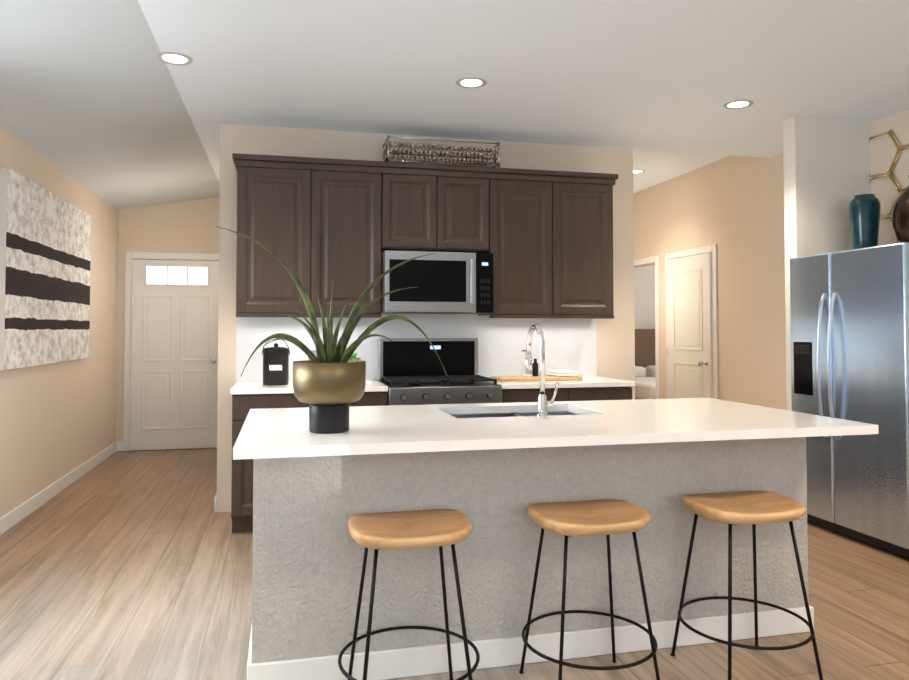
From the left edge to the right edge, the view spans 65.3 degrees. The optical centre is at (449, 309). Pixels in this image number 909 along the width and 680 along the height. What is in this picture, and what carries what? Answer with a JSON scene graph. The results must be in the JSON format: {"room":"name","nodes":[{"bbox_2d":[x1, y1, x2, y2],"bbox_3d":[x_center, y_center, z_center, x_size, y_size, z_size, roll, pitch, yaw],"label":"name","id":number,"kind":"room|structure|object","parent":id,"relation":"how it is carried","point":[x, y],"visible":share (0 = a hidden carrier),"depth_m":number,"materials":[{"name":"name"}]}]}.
{"room":"kitchen","nodes":[
{"label":"kitchen","id":0,"kind":"room"},
{"bbox_2d":[0,125,118,517],"bbox_3d":[-2.346,-0.034,2.058,0.150,2.770,11.580,0,-2,-13],"label":"wall","id":1,"kind":"structure","parent":0,"point":[57,420],"depth_m":5.73,"materials":[{"name":"beige paint"}]},
{"bbox_2d":[0,167,90,369],"bbox_3d":[-3.017,-0.231,5.384,0.040,1.270,1.970,0,-2,-13],"label":"picture","id":2,"kind":"object","parent":1,"relation":"attached to","point":[45,248],"visible":1,"depth_m":5.07,"materials":[{"name":"white"}]},
{"bbox_2d":[0,441,117,534],"bbox_3d":[-2.245,1.296,1.967,0.020,0.105,11.429,0,-2,-13],"label":"baseboard","id":3,"kind":"structure","parent":1,"relation":"attached to","point":[13,517],"depth_m":5.41,"materials":[{"name":"white wood"}]},
{"bbox_2d":[116,197,218,440],"bbox_3d":[-2.869,0.127,7.802,1.730,2.770,0.150,0,-2,-13],"label":"wall","id":4,"kind":"structure","parent":0,"point":[184,227],"depth_m":7.69,"materials":[{"name":"beige paint"}]},
{"bbox_2d":[118,441,216,450],"bbox_3d":[-2.917,1.456,7.665,1.230,0.105,0.020,0,-2,-13],"label":"baseboard","id":5,"kind":"structure","parent":4,"relation":"attached to","point":[120,443],"depth_m":7.53,"materials":[{"name":"white wood"}]},
{"bbox_2d":[123,252,218,450],"bbox_3d":[-2.957,0.446,7.684,1.060,2.125,0.019,0,-2,-13],"label":"trim","id":6,"kind":"structure","parent":4,"relation":"attached to","point":[129,256],"depth_m":7.58,"materials":[{"name":"white wood"}]},
{"bbox_2d":[130,259,218,449],"bbox_3d":[-2.943,0.482,7.625,0.910,2.030,0.118,0,-2,-13],"label":"entry door","id":7,"kind":"structure","parent":4,"relation":"in","point":[174,366],"depth_m":7.64,"materials":[{"name":"white wood"}]},
{"bbox_2d":[216,124,623,511],"bbox_3d":[-0.148,0.062,5.478,3.120,2.770,0.150,0,-2,-13],"label":"wall","id":8,"kind":"structure","parent":0,"point":[616,347],"depth_m":5.25,"materials":[{"name":"beige paint"}]},
{"bbox_2d":[214,493,216,511],"bbox_3d":[-1.985,1.421,6.414,0.015,0.105,2.879,0,-2,-13],"label":"baseboard","id":9,"kind":"structure","parent":8,"relation":"attached to","point":[215,499],"depth_m":5.01,"materials":[{"name":"white wood"}]},
{"bbox_2d":[236,161,323,316],"bbox_3d":[-1.201,-0.472,4.985,0.552,1.011,0.343,0,-2,-13],"label":"upper cabinet","id":10,"kind":"object","parent":8,"relation":"attached to","point":[280,205],"depth_m":4.82,"materials":[{"name":"brown wood"}]},
{"bbox_2d":[324,165,391,316],"bbox_3d":[-0.757,-0.470,5.088,0.606,1.011,0.343,0,-2,-13],"label":"upper cabinet","id":11,"kind":"object","parent":8,"relation":"attached to","point":[357,199],"depth_m":4.94,"materials":[{"name":"brown wood"}]},
{"bbox_2d":[236,314,597,381],"bbox_3d":[-0.173,0.279,5.384,2.785,0.530,0.007,0,-2,-13],"label":"backsplash","id":12,"kind":"structure","parent":8,"relation":"attached to","point":[570,343],"depth_m":5.46,"materials":[{"name":"white tile"}]},
{"bbox_2d":[392,169,447,251],"bbox_3d":[-0.296,-0.699,5.202,0.446,0.546,0.343,0,-2,-13],"label":"upper cabinet","id":13,"kind":"object","parent":8,"relation":"attached to","point":[419,196],"depth_m":5.05,"materials":[{"name":"brown wood"}]},
{"bbox_2d":[381,250,492,313],"bbox_3d":[-0.115,-0.185,5.150,0.774,0.426,0.497,0,-2,-13],"label":"microwave","id":14,"kind":"object","parent":13,"relation":"attached to","point":[453,282],"visible":0.94,"depth_m":4.95,"materials":[{"name":"silver metal"}]},
{"bbox_2d":[448,173,491,252],"bbox_3d":[0.032,-0.697,5.278,0.442,0.546,0.343,0,-2,-13],"label":"upper cabinet","id":15,"kind":"object","parent":8,"relation":"attached to","point":[469,194],"depth_m":5.13,"materials":[{"name":"brown wood"}]},
{"bbox_2d":[478,173,563,316],"bbox_3d":[0.491,-0.461,5.378,0.603,1.011,0.343,0,-2,-13],"label":"upper cabinet","id":16,"kind":"object","parent":8,"relation":"attached to","point":[544,237],"depth_m":5.22,"materials":[{"name":"brown wood"}]},
{"bbox_2d":[382,135,499,167],"bbox_3d":[-0.067,-1.132,5.253,0.852,0.200,0.285,0,-2,-13],"label":"tray","id":17,"kind":"object","parent":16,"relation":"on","point":[488,159],"visible":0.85,"depth_m":5.15,"materials":[{"name":"grey wicker"}]},
{"bbox_2d":[564,177,614,316],"bbox_3d":[0.934,-0.459,5.480,0.554,1.011,0.343,0,-2,-13],"label":"upper cabinet","id":18,"kind":"object","parent":8,"relation":"attached to","point":[588,202],"depth_m":5.33,"materials":[{"name":"brown wood"}]},
{"bbox_2d":[0,448,908,679],"bbox_3d":[1.532,1.459,4.108,8.950,0.100,13.900,0,-2,-13],"label":"floor","id":19,"kind":"structure","parent":0,"point":[127,565],"depth_m":3.38,"materials":[{"name":"brown wood"}]},
{"bbox_2d":[231,392,308,532],"bbox_3d":[-1.168,0.986,4.804,0.553,0.885,0.631,0,-2,-13],"label":"base cabinet","id":20,"kind":"object","parent":19,"relation":"on","point":[247,397],"depth_m":4.46,"materials":[{"name":"wood"}]},
{"bbox_2d":[230,380,387,395],"bbox_3d":[-0.963,0.527,4.857,0.994,0.035,0.645,0,-2,-13],"label":"countertop","id":21,"kind":"structure","parent":20,"relation":"on","point":[254,388],"depth_m":4.55,"materials":[{"name":"white stone"}]},
{"bbox_2d":[262,338,289,384],"bbox_3d":[-1.177,0.348,4.794,0.187,0.318,0.176,0,-2,-13],"label":"flour canister","id":22,"kind":"object","parent":21,"relation":"on","point":[275,364],"visible":0.96,"depth_m":4.72,"materials":[{"name":"black metal"}]},
{"bbox_2d":[349,353,371,383],"bbox_3d":[-0.684,0.406,4.928,0.260,0.209,0.180,0,-2,-13],"label":"succulent pot","id":23,"kind":"object","parent":21,"relation":"on","point":[353,356],"visible":0.17,"depth_m":4.90,"materials":[{"name":"white ceramic"}]},
{"bbox_2d":[349,392,386,405],"bbox_3d":[-0.750,0.988,4.901,0.553,0.885,0.631,0,-2,-13],"label":"base cabinet","id":24,"kind":"object","parent":19,"relation":"on","point":[369,398],"depth_m":4.65,"materials":[{"name":"wood"}]},
{"bbox_2d":[338,509,479,679],"bbox_3d":[-0.137,1.038,2.397,0.477,0.647,0.477,0,-2,-13],"label":"stool","id":25,"kind":"object","parent":19,"relation":"on","point":[377,531],"visible":1,"depth_m":2.34,"materials":[{"name":"brown wood"}]},
{"bbox_2d":[378,338,501,405],"bbox_3d":[-0.088,0.821,5.005,0.768,1.225,0.717,0,-2,-13],"label":"range","id":26,"kind":"object","parent":19,"relation":"on","point":[411,371],"visible":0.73,"depth_m":5.22,"materials":[{"name":"silver"}]},
{"bbox_2d":[247,408,815,679],"bbox_3d":[0.331,0.939,3.168,2.338,0.885,0.796,0,-2,-13],"label":"kitchen island","id":27,"kind":"object","parent":19,"relation":"on","point":[491,472],"depth_m":2.75,"materials":[{"name":"paint"}]},
{"bbox_2d":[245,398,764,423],"bbox_3d":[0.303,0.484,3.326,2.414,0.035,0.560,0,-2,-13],"label":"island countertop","id":28,"kind":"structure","parent":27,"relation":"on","point":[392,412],"depth_m":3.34,"materials":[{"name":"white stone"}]},
{"bbox_2d":[233,408,878,459],"bbox_3d":[0.431,0.468,2.773,2.414,0.035,0.575,0,-2,-13],"label":"island countertop","id":29,"kind":"structure","parent":27,"relation":"on","point":[586,429],"depth_m":2.63,"materials":[{"name":"white stone"}]},
{"bbox_2d":[215,226,446,433],"bbox_3d":[-0.432,0.071,2.613,0.842,0.749,0.264,0,-2,-13],"label":"planter","id":30,"kind":"object","parent":29,"relation":"on","point":[329,382],"visible":1,"depth_m":2.56,"materials":[{"name":"gold ceramic"}]},
{"bbox_2d":[502,388,577,402],"bbox_3d":[0.549,0.997,5.202,0.554,0.885,0.631,0,-2,-13],"label":"base cabinet","id":31,"kind":"object","parent":19,"relation":"on","point":[509,395],"depth_m":4.90,"materials":[{"name":"wood"}]},
{"bbox_2d":[487,376,633,387],"bbox_3d":[0.765,0.538,5.258,0.994,0.035,0.645,0,-2,-13],"label":"countertop","id":32,"kind":"structure","parent":31,"relation":"on","point":[588,381],"depth_m":4.99,"materials":[{"name":"white stone"}]},
{"bbox_2d":[490,375,582,380],"bbox_3d":[0.641,0.509,5.273,0.630,0.022,0.280,0,-2,-13],"label":"cutting board","id":33,"kind":"object","parent":32,"relation":"on","point":[523,378],"visible":0.71,"depth_m":5.16,"materials":[{"name":"brown wood"}]},
{"bbox_2d":[522,350,530,376],"bbox_3d":[0.569,0.399,5.260,0.071,0.195,0.062,0,-2,-13],"label":"soap bottle","id":34,"kind":"object","parent":33,"relation":"on","point":[526,375],"visible":0.29,"depth_m":5.24,"materials":[{"name":"white ceramic"}]},
{"bbox_2d":[532,359,538,375],"bbox_3d":[0.639,0.433,5.306,0.048,0.130,0.047,0,-2,-13],"label":"bottle","id":35,"kind":"object","parent":33,"relation":"on","point":[535,368],"visible":1,"depth_m":5.29,"materials":[{"name":"black glass"}]},
{"bbox_2d":[547,370,578,376],"bbox_3d":[0.846,0.478,5.322,0.170,0.040,0.220,0,-2,-13],"label":"folded towel","id":36,"kind":"object","parent":33,"relation":"on","point":[563,373],"visible":1,"depth_m":5.23,"materials":[{"name":"white fabric"}]},
{"bbox_2d":[519,499,659,679],"bbox_3d":[0.496,1.042,2.544,0.477,0.647,0.477,0,-2,-13],"label":"stool","id":37,"kind":"object","parent":19,"relation":"on","point":[607,517],"visible":1,"depth_m":2.47,"materials":[{"name":"brown wood"}]},
{"bbox_2d":[578,388,631,400],"bbox_3d":[0.967,0.999,5.299,0.552,0.885,0.631,0,-2,-13],"label":"base cabinet","id":38,"kind":"object","parent":19,"relation":"on","point":[584,394],"depth_m":5.02,"materials":[{"name":"wood"}]},
{"bbox_2d":[635,329,655,399],"bbox_3d":[2.980,0.916,9.718,1.560,1.300,1.860,0,-2,-13],"label":"bed","id":39,"kind":"object","parent":19,"relation":"on","point":[645,375],"visible":0.15,"depth_m":10.53,"materials":[{"name":"brown"}]},
{"bbox_2d":[670,491,822,679],"bbox_3d":[1.111,1.046,2.687,0.477,0.647,0.477,0,-2,-13],"label":"stool","id":40,"kind":"object","parent":19,"relation":"on","point":[753,508],"visible":1,"depth_m":2.61,"materials":[{"name":"brown wood"}]},
{"bbox_2d":[790,242,908,560],"bbox_3d":[2.722,0.528,4.447,0.750,1.780,0.930,0,-2,-13],"label":"fridge","id":41,"kind":"object","parent":19,"relation":"on","point":[849,318],"visible":0.88,"depth_m":4.27,"materials":[{"name":"silver metal"}]},
{"bbox_2d":[849,194,880,248],"bbox_3d":[2.726,-0.554,4.658,0.180,0.392,0.180,0,-2,-13],"label":"vase","id":42,"kind":"object","parent":41,"relation":"on","point":[864,211],"visible":0.94,"depth_m":4.59,"materials":[{"name":"ceramic"}]},
{"bbox_2d":[892,175,908,242],"bbox_3d":[2.920,-0.598,4.334,0.368,0.462,0.368,0,-2,-13],"label":"bronze vase","id":43,"kind":"object","parent":41,"relation":"on","point":[900,219],"visible":0.9,"depth_m":4.32,"materials":[{"name":"brown metal"}]},
{"bbox_2d":[0,0,908,209],"bbox_3d":[1.556,-1.372,4.193,8.900,0.516,13.900,0,-2,-13],"label":"ceiling","id":44,"kind":"structure","parent":0,"point":[101,99],"depth_m":4.08,"materials":[{"name":"white paint"}]},
{"bbox_2d":[157,52,192,64],"bbox_3d":[-1.499,-1.365,3.864,0.188,0.005,0.188,0,-2,-13],"label":"recessed light","id":45,"kind":"object","parent":44,"relation":"in","point":[173,58],"visible":1,"depth_m":3.86,"materials":[{"name":"grey"}]},
{"bbox_2d":[456,77,486,87],"bbox_3d":[0.128,-1.354,4.241,0.188,0.005,0.188,0,-2,-13],"label":"recessed light","id":46,"kind":"object","parent":44,"relation":"in","point":[471,82],"visible":1,"depth_m":4.24,"materials":[{"name":"grey"}]},
{"bbox_2d":[633,169,644,173],"bbox_3d":[1.914,-1.418,7.297,0.188,0.005,0.188,0,-2,-13],"label":"recessed light","id":47,"kind":"object","parent":44,"relation":"in","point":[636,171],"visible":0.65,"depth_m":7.30,"materials":[{"name":"grey"}]},
{"bbox_2d":[723,100,753,108],"bbox_3d":[1.891,-1.343,4.650,0.188,0.005,0.188,0,-2,-13],"label":"recessed light","id":48,"kind":"object","parent":44,"relation":"in","point":[737,104],"visible":1,"depth_m":4.65,"materials":[{"name":"grey"}]},
{"bbox_2d":[624,149,634,399],"bbox_3d":[0.876,0.064,8.232,0.120,2.920,5.050,0,-2,-13],"label":"wall","id":49,"kind":"structure","parent":0,"point":[629,313],"depth_m":5.78,"materials":[{"name":"beige paint"}]},
{"bbox_2d":[634,265,654,328],"bbox_3d":[3.066,0.139,10.895,2.490,2.920,0.150,0,-2,-13],"label":"wall","id":50,"kind":"structure","parent":0,"point":[644,293],"depth_m":10.79,"materials":[{"name":"white paint"}]},
{"bbox_2d":[634,109,908,409],"bbox_3d":[3.204,-0.042,4.462,0.150,2.920,13.750,0,-2,-13],"label":"wall","id":51,"kind":"structure","parent":0,"point":[732,207],"depth_m":6.44,"materials":[{"name":"beige paint"}]},
{"bbox_2d":[634,255,659,398],"bbox_3d":[2.285,0.468,8.368,0.167,2.120,0.980,0,-2,-13],"label":"trim","id":52,"kind":"structure","parent":51,"relation":"attached to","point":[651,259],"depth_m":7.91,"materials":[{"name":"white wood"}]},
{"bbox_2d":[667,253,712,398],"bbox_3d":[2.406,0.471,7.250,0.118,2.030,0.790,0,-2,-13],"label":"hallway door","id":53,"kind":"structure","parent":51,"relation":"in","point":[689,330],"depth_m":7.21,"materials":[{"name":"white wood"}]},
{"bbox_2d":[665,244,717,398],"bbox_3d":[2.464,0.437,7.265,0.017,2.120,0.930,0,-2,-13],"label":"trim","id":54,"kind":"structure","parent":51,"relation":"attached to","point":[712,248],"depth_m":6.87,"materials":[{"name":"white wood"}]},
{"bbox_2d":[868,130,908,242],"bbox_3d":[3.121,-0.806,4.459,0.012,0.881,1.345,0,-2,-13],"label":"decor","id":55,"kind":"object","parent":51,"relation":"attached to","point":[895,162],"visible":0.71,"depth_m":4.85,"materials":[{"name":"gold metal"}]},
{"bbox_2d":[783,116,870,410],"bbox_3d":[2.681,0.049,5.010,0.620,2.770,0.120,0,-2,-13],"label":"wall","id":56,"kind":"structure","parent":0,"point":[827,168],"depth_m":4.97,"materials":[{"name":"white paint"}]}
]}

